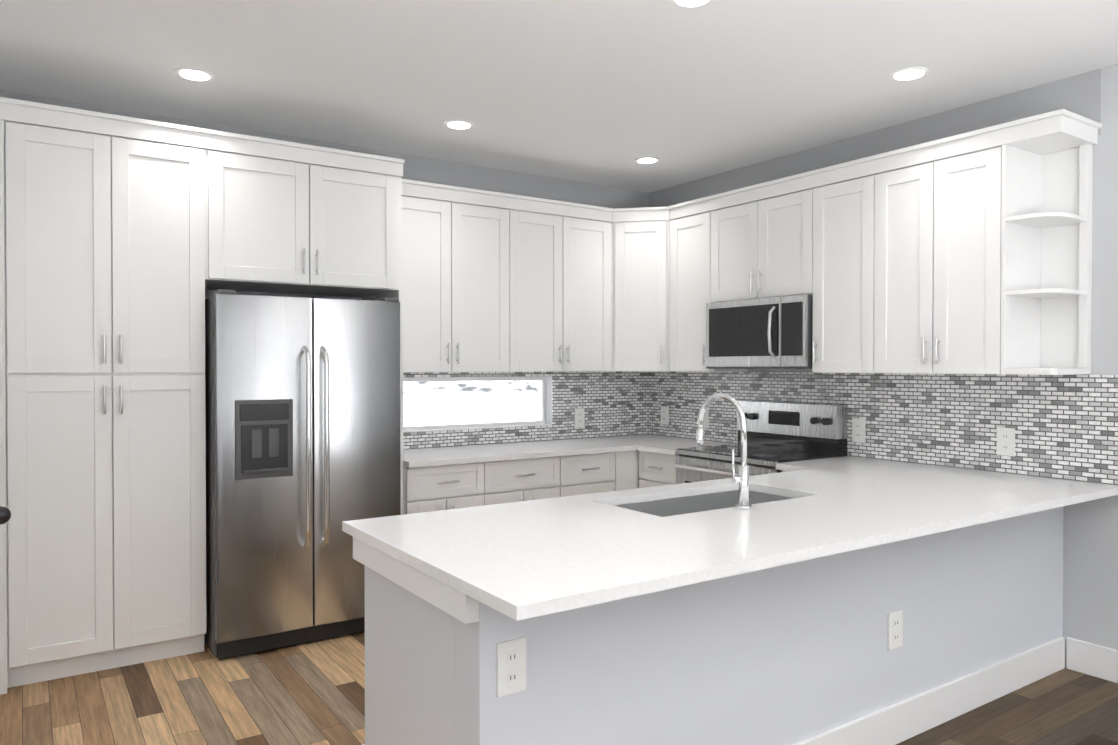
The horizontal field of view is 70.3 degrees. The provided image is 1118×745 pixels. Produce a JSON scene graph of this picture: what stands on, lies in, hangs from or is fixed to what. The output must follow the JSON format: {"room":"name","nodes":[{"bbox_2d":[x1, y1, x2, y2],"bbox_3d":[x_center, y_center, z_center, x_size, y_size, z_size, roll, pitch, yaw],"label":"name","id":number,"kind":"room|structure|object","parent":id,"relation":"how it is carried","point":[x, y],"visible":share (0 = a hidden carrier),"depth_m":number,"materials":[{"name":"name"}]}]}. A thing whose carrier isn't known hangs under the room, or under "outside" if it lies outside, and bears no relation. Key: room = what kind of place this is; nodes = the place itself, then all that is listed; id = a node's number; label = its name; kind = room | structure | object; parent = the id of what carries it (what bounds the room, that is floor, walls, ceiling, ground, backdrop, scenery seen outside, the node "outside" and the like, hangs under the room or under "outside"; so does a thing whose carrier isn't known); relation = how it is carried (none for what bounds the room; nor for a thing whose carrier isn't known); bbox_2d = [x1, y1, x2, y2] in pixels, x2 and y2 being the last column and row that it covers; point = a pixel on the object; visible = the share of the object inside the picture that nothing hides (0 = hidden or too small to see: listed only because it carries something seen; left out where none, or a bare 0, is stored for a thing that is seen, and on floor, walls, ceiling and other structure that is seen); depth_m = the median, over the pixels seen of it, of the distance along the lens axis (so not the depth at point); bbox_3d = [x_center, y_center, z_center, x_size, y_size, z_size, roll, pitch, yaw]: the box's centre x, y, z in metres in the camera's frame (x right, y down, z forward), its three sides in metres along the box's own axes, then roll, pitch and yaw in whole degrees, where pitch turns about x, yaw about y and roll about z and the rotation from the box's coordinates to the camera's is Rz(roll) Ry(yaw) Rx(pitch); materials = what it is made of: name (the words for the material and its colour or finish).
{"room":"kitchen","nodes":[
{"label":"kitchen","id":0,"kind":"room"},
{"bbox_2d":[0,506,10,524],"bbox_3d":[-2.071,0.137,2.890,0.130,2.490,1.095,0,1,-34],"label":"door knob","id":1,"kind":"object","parent":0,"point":[5,514],"depth_m":2.59,"materials":[{"name":"black metal"}]},
{"bbox_2d":[0,90,647,432],"bbox_3d":[-1.111,-0.013,5.049,4.650,2.750,0.160,0,1,-34],"label":"wall","id":2,"kind":"structure","parent":0,"point":[424,169],"depth_m":5.25,"materials":[{"name":"grey paint"}]},
{"bbox_2d":[208,129,403,300],"bbox_3d":[-1.450,-0.811,4.365,1.019,0.700,0.578,0,1,-34],"label":"upper cabinet","id":3,"kind":"object","parent":2,"relation":"attached to","point":[285,218],"depth_m":4.11,"materials":[{"name":"white wood"}]},
{"bbox_2d":[401,179,520,371],"bbox_3d":[-0.722,-0.562,4.998,0.892,1.110,0.348,0,1,-34],"label":"upper cabinet","id":4,"kind":"object","parent":2,"relation":"attached to","point":[492,281],"depth_m":4.87,"materials":[{"name":"white wood"}]},
{"bbox_2d":[403,376,550,431],"bbox_3d":[-0.643,0.200,5.350,1.337,0.347,0.128,0,1,-34],"label":"window","id":5,"kind":"structure","parent":2,"relation":"in","point":[541,421],"depth_m":5.46,"materials":[{"name":"white"}]},
{"bbox_2d":[403,371,647,448],"bbox_3d":[-0.244,0.234,5.532,2.272,0.487,0.012,0,1,-34],"label":"backsplash","id":6,"kind":"structure","parent":2,"relation":"attached to","point":[613,403],"depth_m":5.76,"materials":[{"name":"tile"}]},
{"bbox_2d":[521,196,612,371],"bbox_3d":[-0.100,-0.566,5.418,0.892,1.110,0.348,0,1,-34],"label":"upper cabinet","id":7,"kind":"object","parent":2,"relation":"attached to","point":[566,247],"depth_m":5.30,"materials":[{"name":"white wood"}]},
{"bbox_2d":[574,408,583,426],"bbox_3d":[0.150,0.326,5.785,0.084,0.136,0.009,0,1,-34],"label":"electrical outlet","id":8,"kind":"object","parent":2,"relation":"attached to","point":[578,413],"depth_m":5.78,"materials":[{"name":"white plastic"}]},
{"bbox_2d":[610,207,671,371],"bbox_3d":[0.609,-0.579,5.729,0.628,1.130,0.628,0,1,-34],"label":"upper cabinet","id":9,"kind":"object","parent":2,"relation":"attached to","point":[640,289],"visible":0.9,"depth_m":5.49,"materials":[{"name":"white wood"}]},
{"bbox_2d":[403,380,538,426],"bbox_3d":[-0.892,0.256,5.719,2.940,2.200,0.020,0,1,-34],"label":"outside view","id":10,"kind":"structure","parent":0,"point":[425,403],"depth_m":5.86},
{"bbox_2d":[403,434,680,467],"bbox_3d":[-0.066,0.496,5.271,2.273,0.032,0.649,0,1,-34],"label":"countertop","id":11,"kind":"structure","parent":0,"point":[450,455],"depth_m":5.02,"materials":[{"name":"white stone"}]},
{"bbox_2d":[0,631,1117,744],"bbox_3d":[-0.313,1.426,0.900,7.990,0.050,9.030,0,1,-34],"label":"floor","id":12,"kind":"structure","parent":0,"point":[311,693],"depth_m":3.27,"materials":[{"name":"brown wood"}]},
{"bbox_2d":[0,97,207,694],"bbox_3d":[-2.226,0.108,3.849,0.853,2.530,0.578,0,1,-34],"label":"tall cabinet","id":13,"kind":"object","parent":12,"relation":"on","point":[126,242],"depth_m":3.60,"materials":[{"name":"white wood"}]},
{"bbox_2d":[204,289,400,659],"bbox_3d":[-1.403,0.479,4.255,0.928,1.758,0.776,0,1,-34],"label":"fridge","id":14,"kind":"object","parent":12,"relation":"on","point":[302,404],"visible":0.88,"depth_m":3.93,"materials":[{"name":"silver metal"}]},
{"bbox_2d":[353,537,428,744],"bbox_3d":[-0.479,0.964,2.382,0.060,0.846,0.642,0,1,-34],"label":"base cabinet","id":15,"kind":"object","parent":12,"relation":"on","point":[396,592],"depth_m":2.42,"materials":[{"name":"white wood"}]},
{"bbox_2d":[403,461,498,514],"bbox_3d":[-0.784,0.942,4.813,0.565,0.846,0.608,0,1,-34],"label":"base cabinet","id":16,"kind":"object","parent":12,"relation":"on","point":[439,488],"depth_m":4.55,"materials":[{"name":"white wood"}]},
{"bbox_2d":[499,455,570,503],"bbox_3d":[-0.385,0.939,5.083,0.682,0.846,0.608,0,1,-34],"label":"base cabinet","id":17,"kind":"object","parent":12,"relation":"on","point":[520,480],"depth_m":4.88,"materials":[{"name":"white wood"}]},
{"bbox_2d":[571,452,618,495],"bbox_3d":[-0.009,0.937,5.337,0.511,0.846,0.608,0,1,-34],"label":"base cabinet","id":18,"kind":"object","parent":12,"relation":"on","point":[598,472],"depth_m":5.13,"materials":[{"name":"white wood"}]},
{"bbox_2d":[619,450,640,489],"bbox_3d":[0.252,0.935,5.514,0.261,0.846,0.608,0,1,-34],"label":"base cabinet","id":19,"kind":"object","parent":12,"relation":"on","point":[629,478],"depth_m":5.29,"materials":[{"name":"white wood"}]},
{"bbox_2d":[639,451,678,487],"bbox_3d":[0.884,0.937,5.324,0.642,0.846,0.406,0,1,-34],"label":"base cabinet","id":20,"kind":"object","parent":12,"relation":"on","point":[657,469],"visible":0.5,"depth_m":5.18,"materials":[{"name":"white wood"}]},
{"bbox_2d":[429,506,1064,744],"bbox_3d":[1.029,0.959,2.891,3.129,0.846,0.157,0,1,-34],"label":"wall","id":21,"kind":"structure","parent":12,"relation":"on","point":[797,653],"depth_m":2.62,"materials":[{"name":"white paint"}]},
{"bbox_2d":[497,637,525,696],"bbox_3d":[-0.121,0.750,2.028,0.084,0.136,0.009,0,1,-34],"label":"electrical outlet","id":22,"kind":"object","parent":21,"relation":"attached to","point":[511,666],"depth_m":2.02,"materials":[{"name":"white plastic"}]},
{"bbox_2d":[342,458,1117,620],"bbox_3d":[0.882,0.516,3.100,3.133,0.032,1.150,0,1,-34],"label":"countertop","id":23,"kind":"structure","parent":21,"relation":"on","point":[521,560],"depth_m":2.53,"materials":[{"name":"white stone"}]},
{"bbox_2d":[614,490,793,516],"bbox_3d":[0.600,0.645,3.194,0.884,0.222,0.444,0,1,-34],"label":"sink","id":24,"kind":"object","parent":23,"relation":"in","point":[689,504],"visible":0.02,"depth_m":3.44,"materials":[{"name":"silver metal"}]},
{"bbox_2d":[696,393,751,509],"bbox_3d":[0.611,0.288,3.020,0.094,0.425,0.274,0,1,-34],"label":"faucet","id":25,"kind":"object","parent":23,"relation":"on","point":[742,479],"visible":1,"depth_m":2.93,"materials":[{"name":"silver metal"}]},
{"bbox_2d":[887,609,902,649],"bbox_3d":[1.255,0.957,2.960,0.084,0.136,0.009,0,1,-34],"label":"electrical outlet","id":26,"kind":"object","parent":21,"relation":"attached to","point":[895,618],"depth_m":2.96,"materials":[{"name":"white plastic"}]},
{"bbox_2d":[675,401,846,483],"bbox_3d":[1.185,0.769,4.798,0.699,1.162,0.784,0,1,-34],"label":"stove","id":27,"kind":"object","parent":12,"relation":"on","point":[780,432],"visible":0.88,"depth_m":4.79,"materials":[{"name":"silver metal"}]},
{"bbox_2d":[0,0,1117,192],"bbox_3d":[-0.313,-1.399,0.874,7.990,0.100,9.030,0,1,-34],"label":"ceiling","id":28,"kind":"structure","parent":0,"point":[602,92],"depth_m":3.57,"materials":[{"name":"white paint"}]},
{"bbox_2d":[174,67,214,81],"bbox_3d":[-1.672,-1.369,3.643,0.169,0.009,0.169,0,1,11],"label":"recessed light","id":29,"kind":"object","parent":28,"relation":"in","point":[203,75],"depth_m":3.63,"materials":[{"name":"white plastic"}]},
{"bbox_2d":[444,119,474,129],"bbox_3d":[-0.554,-1.376,4.400,0.169,0.009,0.169,0,1,11],"label":"recessed light","id":30,"kind":"object","parent":28,"relation":"in","point":[458,124],"depth_m":4.38,"materials":[{"name":"white plastic"}]},
{"bbox_2d":[634,156,659,163],"bbox_3d":[0.573,-1.383,5.161,0.169,0.009,0.169,0,1,11],"label":"recessed light","id":31,"kind":"object","parent":28,"relation":"in","point":[647,159],"depth_m":5.15,"materials":[{"name":"white plastic"}]},
{"bbox_2d":[669,0,714,8],"bbox_3d":[0.485,-1.362,2.881,0.169,0.009,0.169,0,1,11],"label":"recessed light","id":32,"kind":"object","parent":28,"relation":"in","point":[686,4],"depth_m":2.92,"materials":[{"name":"white plastic"}]},
{"bbox_2d":[889,66,928,80],"bbox_3d":[1.604,-1.369,3.637,0.169,0.009,0.169,0,1,11],"label":"recessed light","id":33,"kind":"object","parent":28,"relation":"in","point":[917,72],"depth_m":3.62,"materials":[{"name":"white plastic"}]},
{"bbox_2d":[648,64,1117,666],"bbox_3d":[3.048,0.008,2.834,0.160,2.750,8.490,0,1,-34],"label":"wall","id":34,"kind":"structure","parent":0,"point":[1090,572],"depth_m":3.65,"materials":[{"name":"grey paint"}]},
{"bbox_2d":[661,406,668,424],"bbox_3d":[0.796,0.319,5.991,0.010,0.136,0.084,0,1,-34],"label":"electrical outlet","id":35,"kind":"object","parent":34,"relation":"attached to","point":[664,410],"depth_m":5.98,"materials":[{"name":"white plastic"}]},
{"bbox_2d":[638,438,735,454],"bbox_3d":[0.900,0.496,5.291,0.648,0.032,0.339,0,1,-34],"label":"countertop","id":36,"kind":"structure","parent":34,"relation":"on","point":[668,448],"depth_m":5.27,"materials":[{"name":"white stone"}]},
{"bbox_2d":[703,409,708,427],"bbox_3d":[1.031,0.322,5.643,0.010,0.136,0.084,0,1,-34],"label":"electrical outlet","id":37,"kind":"object","parent":34,"relation":"attached to","point":[706,416],"depth_m":5.62,"materials":[{"name":"white plastic"}]},
{"bbox_2d":[669,197,746,371],"bbox_3d":[1.031,-0.565,5.356,0.348,1.110,0.459,0,1,-34],"label":"upper cabinet","id":38,"kind":"object","parent":34,"relation":"attached to","point":[694,226],"depth_m":5.27,"materials":[{"name":"white wood"}]},
{"bbox_2d":[719,173,810,301],"bbox_3d":[1.344,-0.784,4.891,0.348,0.665,0.800,0,1,-34],"label":"upper cabinet","id":39,"kind":"object","parent":34,"relation":"attached to","point":[765,230],"depth_m":4.74,"materials":[{"name":"white wood"}]},
{"bbox_2d":[706,294,812,368],"bbox_3d":[1.300,-0.237,4.867,0.451,0.419,0.776,0,1,-34],"label":"microwave","id":40,"kind":"object","parent":39,"relation":"attached to","point":[769,333],"visible":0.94,"depth_m":4.71,"materials":[{"name":"silver metal"}]},
{"bbox_2d":[776,456,864,469],"bbox_3d":[1.501,0.505,4.381,0.673,0.032,0.239,0,1,-34],"label":"countertop","id":41,"kind":"structure","parent":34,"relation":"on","point":[846,458],"depth_m":4.39,"materials":[{"name":"white stone"}]},
{"bbox_2d":[811,161,858,372],"bbox_3d":[1.677,-0.557,4.400,0.348,1.110,0.532,0,1,-34],"label":"upper cabinet","id":42,"kind":"object","parent":34,"relation":"attached to","point":[835,190],"depth_m":4.34,"materials":[{"name":"white wood"}]},
{"bbox_2d":[852,418,865,442],"bbox_3d":[1.737,0.332,4.600,0.010,0.136,0.084,0,1,-34],"label":"electrical outlet","id":43,"kind":"object","parent":34,"relation":"attached to","point":[858,425],"depth_m":4.60,"materials":[{"name":"white plastic"}]},
{"bbox_2d":[648,372,1117,484],"bbox_3d":[1.622,0.240,4.790,0.012,0.487,3.305,0,1,-34],"label":"backsplash","id":44,"kind":"structure","parent":34,"relation":"attached to","point":[1065,426],"depth_m":4.17,"materials":[{"name":"tile"}]},
{"bbox_2d":[859,125,1046,374],"bbox_3d":[1.953,-0.553,3.991,0.348,1.110,0.739,0,1,-34],"label":"upper cabinet","id":45,"kind":"object","parent":34,"relation":"attached to","point":[970,252],"depth_m":3.78,"materials":[{"name":"white wood"}]},
{"bbox_2d":[997,427,1014,455],"bbox_3d":[2.202,0.338,3.912,0.010,0.136,0.084,0,1,-34],"label":"electrical outlet","id":46,"kind":"object","parent":34,"relation":"attached to","point":[1005,436],"depth_m":3.91,"materials":[{"name":"white plastic"}]},
{"bbox_3d":[0.441,0.037,-0.371,8.070,2.750,6.340,0,1,-34],"label":"wall","id":47,"kind":"structure","parent":0,"visible":0},
{"bbox_2d":[1066,637,1117,682],"bbox_3d":[3.851,1.323,1.500,0.018,0.145,5.303,0,1,-34],"label":"baseboard","id":48,"kind":"structure","parent":47,"relation":"attached to","point":[1094,660],"depth_m":3.59,"materials":[{"name":"white wood"}]}
]}

